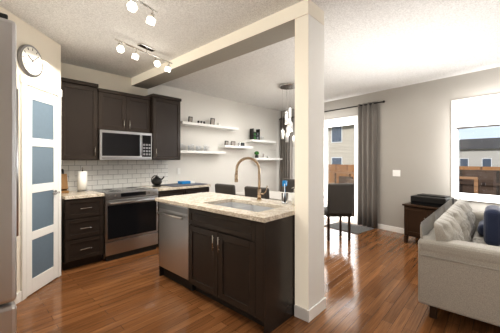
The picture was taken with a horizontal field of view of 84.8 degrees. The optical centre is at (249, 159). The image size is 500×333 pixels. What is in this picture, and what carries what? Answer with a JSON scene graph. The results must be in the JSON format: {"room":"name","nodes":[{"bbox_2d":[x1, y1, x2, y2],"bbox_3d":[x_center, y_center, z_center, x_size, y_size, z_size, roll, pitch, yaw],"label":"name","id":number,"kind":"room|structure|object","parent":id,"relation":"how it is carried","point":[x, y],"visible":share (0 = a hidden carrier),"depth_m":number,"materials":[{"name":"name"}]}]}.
{"room":"dining room and kitchen","nodes":[
{"label":"dining room and kitchen","id":0,"kind":"room"},
{"bbox_2d":[0,6,60,292],"bbox_3d":[-2.251,0.000,2.068,0.100,2.740,2.400,0,0,-3],"label":"wall","id":1,"kind":"structure","parent":0,"point":[47,48],"depth_m":2.83,"materials":[{"name":"beige paint"}]},
{"bbox_2d":[17,44,42,76],"bbox_3d":[-2.213,-1.000,2.770,0.039,0.310,0.310,0,0,-3],"label":"wall clock","id":2,"kind":"object","parent":1,"relation":"attached to","point":[29,60],"visible":1,"depth_m":2.74,"materials":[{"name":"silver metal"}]},
{"bbox_2d":[14,74,61,303],"bbox_3d":[-2.190,0.268,2.066,0.022,2.205,2.390,0,0,-3],"label":"door frame","id":3,"kind":"structure","parent":1,"relation":"attached to","point":[25,80],"depth_m":2.70,"materials":[{"name":"white wood"}]},
{"bbox_2d":[27,87,59,296],"bbox_3d":[-2.230,0.315,2.957,0.343,2.090,0.350,0,0,42],"label":"pantry door","id":4,"kind":"structure","parent":1,"relation":"in","point":[42,189],"depth_m":2.93,"materials":[{"name":"white paint"}]},
{"bbox_2d":[61,62,280,192],"bbox_3d":[-1.504,0.000,5.212,0.150,2.740,7.530,0,0,42],"label":"wall","id":5,"kind":"structure","parent":0,"point":[214,169],"depth_m":5.95,"materials":[{"name":"grey paint"}]},
{"bbox_2d":[61,77,98,159],"bbox_3d":[-2.418,-0.535,3.806,0.385,1.070,0.470,0,0,42],"label":"upper cabinet","id":6,"kind":"object","parent":5,"relation":"attached to","point":[79,120],"visible":0.77,"depth_m":3.70,"materials":[{"name":"brown wood"}]},
{"bbox_2d":[61,160,167,190],"bbox_3d":[-2.138,0.311,4.399,0.010,0.618,1.826,0,0,42],"label":"tile backsplash","id":7,"kind":"structure","parent":5,"relation":"attached to","point":[104,174],"depth_m":4.38,"materials":[{"name":"white tile"}]},
{"bbox_2d":[69,171,74,178],"bbox_3d":[-2.554,0.212,3.930,0.006,0.115,0.070,0,0,42],"label":"electrical outlet plate","id":8,"kind":"object","parent":7,"relation":"attached to","point":[71,174],"depth_m":3.93,"materials":[{"name":"beige plastic"}]},
{"bbox_2d":[98,88,150,132],"bbox_3d":[-1.996,-0.727,4.269,0.385,0.586,0.788,0,0,42],"label":"upper cabinet","id":9,"kind":"object","parent":5,"relation":"attached to","point":[121,111],"visible":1,"depth_m":4.12,"materials":[{"name":"brown wood"}]},
{"bbox_2d":[98,129,151,159],"bbox_3d":[-1.974,-0.216,4.248,0.443,0.428,0.784,0,0,42],"label":"microwave","id":10,"kind":"object","parent":9,"relation":"attached to","point":[118,145],"visible":0.96,"depth_m":4.09,"materials":[{"name":"silver metal"}]},
{"bbox_2d":[147,93,181,159],"bbox_3d":[-1.527,-0.535,4.731,0.455,1.070,0.533,0,0,42],"label":"upper cabinet","id":11,"kind":"object","parent":5,"relation":"attached to","point":[165,121],"visible":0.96,"depth_m":4.57,"materials":[{"name":"brown wood"}]},
{"bbox_2d":[180,143,225,153],"bbox_3d":[-0.992,-0.221,5.490,0.229,0.181,1.170,0,0,42],"label":"floating shelf","id":12,"kind":"object","parent":5,"relation":"attached to","point":[192,151],"visible":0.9,"depth_m":5.38,"materials":[{"name":"white wood"}]},
{"bbox_2d":[180,116,238,130],"bbox_3d":[-0.830,-0.770,5.667,0.229,0.200,1.470,0,0,42],"label":"floating shelf","id":13,"kind":"object","parent":5,"relation":"attached to","point":[211,125],"visible":0.96,"depth_m":5.55,"materials":[{"name":"white wood"}]},
{"bbox_2d":[218,141,252,148],"bbox_3d":[-0.308,-0.345,6.239,0.229,0.151,0.900,0,0,42],"label":"floating shelf","id":14,"kind":"object","parent":5,"relation":"attached to","point":[239,146],"visible":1,"depth_m":6.12,"materials":[{"name":"white wood"}]},
{"bbox_2d":[246,128,275,142],"bbox_3d":[0.286,-0.600,6.889,0.229,0.320,0.920,0,0,42],"label":"floating shelf","id":15,"kind":"object","parent":5,"relation":"attached to","point":[255,137],"visible":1,"depth_m":6.69,"materials":[{"name":"white wood"}]},
{"bbox_2d":[254,151,281,159],"bbox_3d":[0.427,-0.109,7.044,0.229,0.218,1.060,0,0,42],"label":"floating shelf","id":16,"kind":"object","parent":5,"relation":"attached to","point":[256,153],"visible":0.98,"depth_m":6.84,"materials":[{"name":"white wood"}]},
{"bbox_2d":[0,0,499,110],"bbox_3d":[1.133,-1.430,2.687,7.450,0.120,7.358,0,0,42],"label":"ceiling","id":17,"kind":"structure","parent":0,"point":[371,46],"depth_m":3.12,"materials":[{"name":"white paint"}]},
{"bbox_2d":[127,0,157,25],"bbox_3d":[-1.013,-1.269,2.035,0.113,0.202,0.840,0,0,28],"label":"track light","id":18,"kind":"object","parent":17,"relation":"attached to","point":[133,8],"visible":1,"depth_m":2.28,"materials":[{"name":"silver metal"}]},
{"bbox_2d":[115,39,171,71],"bbox_3d":[-1.247,-1.269,3.306,0.113,0.202,0.840,0,0,28],"label":"track light","id":19,"kind":"object","parent":17,"relation":"attached to","point":[120,48],"visible":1,"depth_m":3.25,"materials":[{"name":"silver metal"}]},
{"bbox_2d":[131,0,323,88],"bbox_3d":[-0.648,-1.305,3.554,3.350,0.130,0.285,0,0,42],"label":"bulkhead","id":20,"kind":"object","parent":17,"relation":"attached to","point":[276,27],"visible":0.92,"depth_m":3.02,"materials":[{"name":"beige paint"}]},
{"bbox_2d":[279,83,294,145],"bbox_3d":[0.706,-0.811,5.029,0.340,1.118,0.340,0,0,42],"label":"cluster","id":21,"kind":"object","parent":17,"relation":"hanging from","point":[286,87],"visible":1,"depth_m":5.01,"materials":[{"name":"white glass"}]},
{"bbox_2d":[16,218,499,332],"bbox_3d":[1.133,1.430,2.687,7.450,0.120,7.358,0,0,42],"label":"floor","id":22,"kind":"structure","parent":0,"point":[370,281],"depth_m":2.65,"materials":[{"name":"brown wood"}]},
{"bbox_2d":[0,13,18,332],"bbox_3d":[-1.335,0.463,0.844,0.910,1.815,0.946,0,0,42],"label":"refrigerator","id":23,"kind":"object","parent":22,"relation":"on","point":[9,162],"visible":1,"depth_m":0.83,"materials":[{"name":"silver metal"}]},
{"bbox_2d":[61,196,103,269],"bbox_3d":[-2.325,0.928,3.708,0.655,0.883,0.451,0,0,42],"label":"base cabinet","id":24,"kind":"object","parent":22,"relation":"on","point":[82,231],"visible":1,"depth_m":3.49,"materials":[{"name":"brown wood"}]},
{"bbox_2d":[61,190,104,199],"bbox_3d":[-2.332,0.465,3.716,0.636,0.040,0.453,0,0,42],"label":"countertop","id":25,"kind":"structure","parent":24,"relation":"on","point":[75,195],"depth_m":3.53,"materials":[{"name":"stone"}]},
{"bbox_2d":[61,169,68,192],"bbox_3d":[-2.558,0.280,3.731,0.210,0.329,0.110,0,0,42],"label":"knife block","id":26,"kind":"object","parent":25,"relation":"on","point":[64,184],"visible":0.5,"depth_m":3.70,"materials":[{"name":"brown wood"}]},
{"bbox_2d":[76,168,88,191],"bbox_3d":[-2.363,0.276,3.864,0.150,0.336,0.150,0,0,42],"label":"paper towel holder","id":27,"kind":"object","parent":25,"relation":"on","point":[82,181],"visible":1,"depth_m":3.82,"materials":[{"name":"white paper"}]},
{"bbox_2d":[92,186,157,261],"bbox_3d":[-1.884,0.907,4.138,0.697,0.926,0.764,0,0,42],"label":"range","id":28,"kind":"object","parent":22,"relation":"on","point":[130,221],"visible":0.94,"depth_m":3.91,"materials":[{"name":"silver metal"}]},
{"bbox_2d":[157,202,195,290],"bbox_3d":[-0.669,0.930,3.217,0.592,0.879,0.651,0,0,42],"label":"dishwasher","id":29,"kind":"object","parent":22,"relation":"on","point":[174,223],"visible":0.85,"depth_m":2.99,"materials":[{"name":"silver metal"}]},
{"bbox_2d":[156,187,208,246],"bbox_3d":[-1.303,0.928,4.828,0.655,0.883,1.026,0,0,42],"label":"base cabinet","id":30,"kind":"object","parent":22,"relation":"on","point":[181,191],"visible":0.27,"depth_m":4.54,"materials":[{"name":"brown wood"}]},
{"bbox_2d":[141,184,210,190],"bbox_3d":[-1.304,0.465,4.842,0.636,0.040,1.048,0,0,42],"label":"countertop","id":31,"kind":"structure","parent":30,"relation":"on","point":[163,188],"depth_m":4.60,"materials":[{"name":"stone"}]},
{"bbox_2d":[151,175,163,186],"bbox_3d":[-1.555,0.348,4.629,0.170,0.192,0.249,0,0,42],"label":"kettle","id":32,"kind":"object","parent":31,"relation":"on","point":[156,181],"visible":1,"depth_m":4.56,"materials":[{"name":"black metal"}]},
{"bbox_2d":[160,181,204,186],"bbox_3d":[-1.186,0.414,4.922,0.500,0.059,0.670,0,0,42],"label":"tray","id":33,"kind":"object","parent":31,"relation":"on","point":[184,183],"visible":0.9,"depth_m":4.84,"materials":[{"name":"plastic"}]},
{"bbox_2d":[215,183,235,194],"bbox_3d":[-0.243,0.881,4.628,0.440,0.979,0.574,0,0,42],"label":"dining chair","id":34,"kind":"object","parent":22,"relation":"on","point":[225,189],"visible":0.06,"depth_m":4.38,"materials":[{"name":"brown leather"}]},
{"bbox_2d":[189,220,294,332],"bbox_3d":[-0.054,1.040,2.704,0.996,0.661,0.620,0,0,42],"label":"base cabinet","id":35,"kind":"object","parent":22,"relation":"on","point":[244,267],"depth_m":2.34,"materials":[{"name":"brown wood"}]},
{"bbox_2d":[155,192,294,222],"bbox_3d":[-0.233,0.465,2.969,1.672,0.040,0.810,0,0,42],"label":"countertop","id":36,"kind":"structure","parent":35,"relation":"on","point":[205,201],"depth_m":2.80,"materials":[{"name":"stone"}]},
{"bbox_2d":[214,202,274,211],"bbox_3d":[-0.072,0.586,2.761,0.790,0.200,0.440,0,0,42],"label":"undermount sink","id":37,"kind":"object","parent":36,"relation":"in","point":[255,208],"visible":0.15,"depth_m":2.94,"materials":[{"name":"metal"}]},
{"bbox_2d":[235,157,267,199],"bbox_3d":[0.013,0.204,3.030,0.269,0.479,0.269,0,0,42],"label":"gooseneck faucet","id":38,"kind":"object","parent":36,"relation":"on","point":[259,193],"visible":1,"depth_m":3.02,"materials":[{"name":"brown metal"}]},
{"bbox_2d":[281,181,287,203],"bbox_3d":[0.362,0.329,2.829,0.070,0.230,0.074,0,0,42],"label":"brush holder","id":39,"kind":"object","parent":36,"relation":"on","point":[284,197],"visible":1,"depth_m":2.80,"materials":[{"name":"clear glass"}]},
{"bbox_2d":[292,187,294,204],"bbox_3d":[0.437,0.354,2.703,0.064,0.180,0.082,0,0,42],"label":"soap dispenser","id":40,"kind":"object","parent":36,"relation":"on","point":[293,198],"visible":0.6,"depth_m":2.68,"materials":[{"name":"white plastic"}]},
{"bbox_2d":[244,186,269,198],"bbox_3d":[0.259,0.881,4.169,0.440,0.979,0.574,0,0,42],"label":"dining chair","id":41,"kind":"object","parent":22,"relation":"on","point":[250,191],"visible":0.19,"depth_m":3.96,"materials":[{"name":"brown leather"}]},
{"bbox_2d":[236,191,324,201],"bbox_3d":[0.434,0.990,4.851,1.500,0.760,0.850,0,0,42],"label":"dining table","id":42,"kind":"object","parent":22,"relation":"on","point":[274,195],"visible":0.08,"depth_m":4.83,"materials":[{"name":"white wood"}]},
{"bbox_2d":[283,179,294,192],"bbox_3d":[0.713,0.881,5.452,0.440,0.979,0.574,0,0,42],"label":"dining chair","id":43,"kind":"object","parent":22,"relation":"on","point":[290,185],"visible":0.02,"depth_m":5.62,"materials":[{"name":"brown leather"}]},
{"bbox_2d":[295,14,323,309],"bbox_3d":[0.540,0.066,2.471,0.135,2.609,0.283,0,0,42],"label":"column","id":44,"kind":"structure","parent":22,"relation":"on","point":[309,161],"depth_m":2.38,"materials":[{"name":"beige paint"}]},
{"bbox_2d":[294,297,325,322],"bbox_3d":[0.433,1.320,2.568,0.447,0.100,0.307,0,0,42],"label":"baseboard","id":45,"kind":"structure","parent":44,"relation":"attached to","point":[312,313],"depth_m":2.37,"materials":[{"name":"white wood"}]},
{"bbox_2d":[324,183,353,239],"bbox_3d":[1.514,0.881,4.842,0.440,0.979,0.574,0,0,-3],"label":"dining chair","id":46,"kind":"object","parent":22,"relation":"on","point":[340,200],"visible":0.85,"depth_m":4.58,"materials":[{"name":"black leather"}]},
{"bbox_2d":[324,222,374,233],"bbox_3d":[1.993,1.364,5.554,0.620,0.012,0.780,0,0,-37],"label":"rug","id":47,"kind":"object","parent":22,"relation":"on","point":[357,229],"visible":0.67,"depth_m":5.51,"materials":[{"name":"grey fabric"}]},
{"bbox_2d":[402,202,439,242],"bbox_3d":[2.963,1.050,4.432,0.532,0.640,0.740,0,0,-37],"label":"side table","id":48,"kind":"object","parent":22,"relation":"on","point":[415,216],"visible":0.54,"depth_m":4.44,"materials":[{"name":"brown wood"}]},
{"bbox_2d":[411,194,453,206],"bbox_3d":[2.953,0.652,4.450,0.385,0.154,0.500,0,0,-37],"label":"printer","id":49,"kind":"object","parent":48,"relation":"on","point":[433,200],"visible":0.83,"depth_m":4.34,"materials":[{"name":"black plastic"}]},
{"bbox_2d":[418,198,499,326],"bbox_3d":[2.526,0.940,2.812,1.021,0.860,2.100,0,0,42],"label":"sofa","id":50,"kind":"object","parent":22,"relation":"on","point":[459,256],"visible":1,"depth_m":2.27,"materials":[{"name":"grey fabric"}]},
{"bbox_2d":[281,67,499,227],"bbox_3d":[3.568,0.000,4.289,0.160,2.740,9.300,0,0,-37],"label":"wall","id":51,"kind":"structure","parent":0,"point":[414,135],"depth_m":4.96,"materials":[{"name":"grey paint"}]},
{"bbox_2d":[279,101,384,227],"bbox_3d":[1.717,0.095,6.493,0.125,2.510,2.994,0,0,-37],"label":"curtain","id":52,"kind":"object","parent":51,"relation":"attached to","point":[367,166],"visible":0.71,"depth_m":5.62,"materials":[{"name":"fabric"}]},
{"bbox_2d":[324,121,354,220],"bbox_3d":[1.825,0.245,6.582,1.627,2.190,0.290,0,0,42],"label":"sliding glass door","id":53,"kind":"structure","parent":51,"relation":"in","point":[326,150],"depth_m":6.54,"materials":[{"name":"white paint"}]},
{"bbox_2d":[324,115,357,223],"bbox_3d":[1.819,0.210,6.577,0.180,2.320,1.840,0,0,-37],"label":"door frame","id":54,"kind":"structure","parent":51,"relation":"attached to","point":[343,119],"depth_m":5.88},
{"bbox_2d":[378,224,403,233],"bbox_3d":[4.312,1.320,3.165,6.503,0.100,1.206,0,0,42],"label":"baseboard","id":55,"kind":"structure","parent":51,"relation":"attached to","point":[391,228],"depth_m":5.04,"materials":[{"name":"white wood"}]},
{"bbox_2d":[393,170,399,175],"bbox_3d":[2.774,0.250,5.193,0.012,0.120,0.140,0,0,-37],"label":"switch plate","id":56,"kind":"object","parent":51,"relation":"attached to","point":[396,172],"visible":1,"depth_m":5.19,"materials":[{"name":"white paint"}]},
{"bbox_2d":[451,93,499,203],"bbox_3d":[3.889,-0.170,3.826,0.210,1.610,1.805,0,0,-37],"label":"window","id":57,"kind":"structure","parent":51,"relation":"in","point":[456,194],"depth_m":4.44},
{"bbox_2d":[456,98,499,128],"bbox_3d":[3.859,-0.709,3.803,0.031,0.418,1.651,0,0,-37],"label":"window shade","id":58,"kind":"object","parent":57,"relation":"attached to","point":[480,114],"visible":0.98,"depth_m":4.22,"materials":[{"name":"white fabric"}]},
{"label":"outside","id":59,"kind":"structure","parent":0,"visible":0},
{"bbox_2d":[333,171,478,216],"bbox_3d":[3.184,1.000,7.625,3.259,1.140,4.280,0,0,-37],"label":"deck","id":60,"kind":"object","parent":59,"point":[349,177],"depth_m":7.16,"materials":[{"name":"brown wood"}]},
{"bbox_3d":[16.870,2.170,19.847,34.732,0.100,44.238,0,0,42],"label":"ground","id":61,"kind":"structure","parent":59,"visible":0},
{"bbox_2d":[328,125,354,164],"bbox_3d":[10.361,-1.280,27.460,9.800,6.800,10.800,0,0,-37],"label":"house","id":62,"kind":"structure","parent":61,"relation":"on","point":[335,148],"depth_m":23.30,"materials":[{"name":"beige"}]},
{"bbox_2d":[328,164,499,183],"bbox_3d":[8.055,1.195,13.156,0.170,1.850,28.000,0,0,-37],"label":"fence","id":63,"kind":"object","parent":61,"relation":"on","point":[341,168],"depth_m":16.27,"materials":[{"name":"brown wood"}]},
{"bbox_2d":[459,170,499,195],"bbox_3d":[7.904,1.195,5.069,0.110,1.850,7.300,0,0,-37],"label":"fence","id":64,"kind":"object","parent":61,"relation":"on","point":[491,187],"depth_m":7.30,"materials":[{"name":"brown wood"}]},
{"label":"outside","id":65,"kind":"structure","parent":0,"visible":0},
{"bbox_2d":[459,138,499,166],"bbox_3d":[38.036,-0.630,40.620,9.800,5.500,11.300,0,0,-37],"label":"house","id":66,"kind":"structure","parent":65,"point":[479,149],"depth_m":40.05,"materials":[{"name":"grey"}]}
]}

